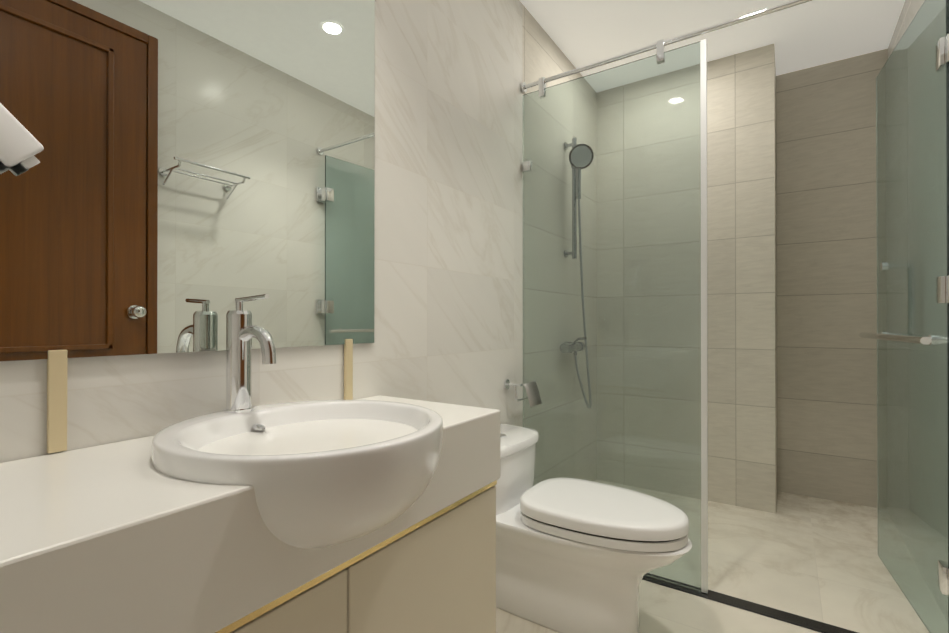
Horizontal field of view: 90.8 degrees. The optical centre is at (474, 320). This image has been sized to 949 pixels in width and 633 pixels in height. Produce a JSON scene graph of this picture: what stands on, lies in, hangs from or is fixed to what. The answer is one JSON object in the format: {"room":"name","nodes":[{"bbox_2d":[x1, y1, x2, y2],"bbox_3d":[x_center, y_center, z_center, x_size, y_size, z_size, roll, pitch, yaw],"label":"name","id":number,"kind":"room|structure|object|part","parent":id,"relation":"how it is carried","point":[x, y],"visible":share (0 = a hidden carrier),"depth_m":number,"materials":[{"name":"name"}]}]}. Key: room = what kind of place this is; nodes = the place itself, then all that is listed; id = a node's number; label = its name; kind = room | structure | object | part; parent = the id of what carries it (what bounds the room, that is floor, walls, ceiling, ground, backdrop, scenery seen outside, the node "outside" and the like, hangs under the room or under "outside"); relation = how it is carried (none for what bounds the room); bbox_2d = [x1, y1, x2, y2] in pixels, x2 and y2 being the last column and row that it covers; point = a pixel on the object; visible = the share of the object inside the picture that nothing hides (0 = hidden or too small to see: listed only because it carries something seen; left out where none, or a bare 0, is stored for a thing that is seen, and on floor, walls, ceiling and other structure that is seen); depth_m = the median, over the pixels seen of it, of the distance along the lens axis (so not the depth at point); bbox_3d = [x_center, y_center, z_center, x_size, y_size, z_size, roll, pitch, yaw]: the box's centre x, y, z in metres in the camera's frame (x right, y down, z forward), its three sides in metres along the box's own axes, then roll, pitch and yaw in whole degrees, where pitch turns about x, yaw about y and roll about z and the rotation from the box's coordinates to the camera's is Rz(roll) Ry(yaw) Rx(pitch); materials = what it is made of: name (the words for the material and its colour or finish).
{"room":"bathroom","nodes":[
{"label":"bathroom","id":0,"kind":"room"},
{"bbox_2d":[0,0,582,462],"bbox_3d":[-0.106,-0.223,1.758,0.120,2.450,4.010,0,0,34],"label":"wall","id":1,"kind":"structure","parent":0,"point":[448,250],"depth_m":1.56,"materials":[{"name":"tile"}]},
{"bbox_2d":[0,0,374,360],"bbox_3d":[-0.688,-0.570,0.771,0.006,1.265,1.420,0,0,34],"label":"mirror","id":2,"kind":"object","parent":1,"relation":"attached to","point":[192,175],"visible":1,"depth_m":0.93,"materials":[{"name":"silver mirror"}]},
{"bbox_2d":[0,103,43,168],"bbox_3d":[-0.743,-0.343,0.641,0.044,0.227,0.223,0,0,34],"label":"hair dryer","id":3,"kind":"object","parent":2,"relation":"attached to","point":[21,143],"visible":0.92,"depth_m":0.69,"materials":[{"name":"white plastic"}]},
{"bbox_2d":[504,379,535,400],"bbox_3d":[0.200,0.298,2.031,0.078,0.092,0.155,0,0,34],"label":"paper holder","id":4,"kind":"object","parent":1,"relation":"attached to","point":[507,384],"visible":0.9,"depth_m":1.99,"materials":[{"name":"silver metal"}]},
{"bbox_2d":[522,381,541,406],"bbox_3d":[0.247,0.315,2.011,0.041,0.096,0.107,0,0,34],"label":"flap","id":5,"kind":"object","parent":4,"relation":"attached to","point":[533,394],"visible":1,"depth_m":2.00,"materials":[{"name":"grey metal"}]},
{"bbox_2d":[496,491,928,632],"bbox_3d":[0.547,1.050,1.316,1.690,0.100,4.010,0,0,34],"label":"floor","id":6,"kind":"structure","parent":0,"point":[816,559],"depth_m":1.81,"materials":[{"name":"tile"}]},
{"bbox_2d":[4,450,499,632],"bbox_3d":[-0.521,0.699,0.653,0.406,0.597,1.464,0,0,34],"label":"bathroom vanity","id":7,"kind":"object","parent":6,"relation":"on","point":[436,575],"depth_m":0.89,"materials":[{"name":"wood"}]},
{"bbox_2d":[0,450,495,632],"bbox_3d":[-0.520,0.393,0.654,0.404,0.015,1.464,0,0,34],"label":"countertop","id":8,"kind":"structure","parent":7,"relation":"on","point":[193,571],"depth_m":0.59,"materials":[{"name":"white stone"}]},
{"bbox_2d":[223,294,275,412],"bbox_3d":[-0.442,0.068,0.929,0.146,0.239,0.058,0,0,34],"label":"faucet","id":9,"kind":"object","parent":8,"relation":"on","point":[240,331],"depth_m":0.93,"materials":[{"name":"silver metal"}]},
{"bbox_2d":[151,400,442,548],"bbox_3d":[-0.298,0.277,0.856,0.483,0.187,0.483,0,0,34],"label":"basin","id":10,"kind":"object","parent":8,"relation":"in","point":[314,474],"depth_m":0.69,"materials":[{"name":"white ceramic"}]},
{"bbox_2d":[494,424,691,632],"bbox_3d":[0.322,0.714,1.588,0.764,0.575,0.410,0,0,34],"label":"toilet","id":11,"kind":"object","parent":6,"relation":"on","point":[573,555],"visible":0.73,"depth_m":1.47,"materials":[{"name":"white ceramic"}]},
{"bbox_3d":[0.417,0.624,1.525,0.516,0.073,0.352,0,0,34],"label":"seat","id":12,"kind":"part","parent":11,"relation":"part of","materials":[{"name":"white plastic"}]},
{"bbox_2d":[521,0,948,632],"bbox_3d":[1.008,-0.045,2.009,1.445,2.079,0.727,0,0,34],"label":"shower enclosure","id":13,"kind":"object","parent":6,"relation":"on","point":[615,334],"visible":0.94,"depth_m":1.81,"materials":[{"name":"clear glass"}]},
{"bbox_3d":[0.528,-0.017,1.928,0.737,2.022,0.010,0,0,34],"label":"glass panel","id":14,"kind":"part","parent":13,"relation":"part of","materials":[{"name":"clear glass"}]},
{"bbox_3d":[1.529,-0.014,1.657,0.188,1.640,0.722,0,0,34],"label":"door handle mount","id":15,"kind":"part","parent":13,"relation":"part of","materials":[{"name":"silver metal"}]},
{"bbox_3d":[1.543,-0.020,1.669,0.082,2.018,0.697,0,0,34],"label":"door glass","id":16,"kind":"part","parent":13,"relation":"part of","materials":[{"name":"clear glass"}]},
{"bbox_2d":[642,575,857,632],"bbox_3d":[0.822,0.999,1.728,1.450,0.005,0.060,0,0,34],"label":"threshold","id":17,"kind":"object","parent":6,"relation":"on","point":[801,621],"visible":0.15,"depth_m":1.61,"materials":[{"name":"grey"}]},
{"bbox_2d":[520,0,904,75],"bbox_3d":[0.547,-1.500,1.326,1.690,0.100,4.010,0,0,34],"label":"ceiling","id":18,"kind":"structure","parent":0,"point":[809,34],"depth_m":2.31,"materials":[{"name":"paint"}]},
{"bbox_2d":[707,44,776,513],"bbox_3d":[1.312,-0.218,2.915,0.950,2.450,0.510,0,0,34],"label":"wall","id":19,"kind":"structure","parent":0,"point":[741,280],"depth_m":2.52,"materials":[{"name":"tile"}]},
{"bbox_2d":[776,49,887,507],"bbox_3d":[2.023,-0.220,2.674,0.500,2.450,0.120,0,0,34],"label":"wall","id":20,"kind":"structure","parent":0,"point":[826,245],"depth_m":2.63,"materials":[{"name":"tile"}]},
{"bbox_2d":[888,0,924,57],"bbox_3d":[1.199,-0.227,0.885,0.120,2.450,4.010,0,0,34],"label":"wall","id":21,"kind":"structure","parent":0,"point":[910,9],"depth_m":2.13,"materials":[{"name":"stone"}]}
]}

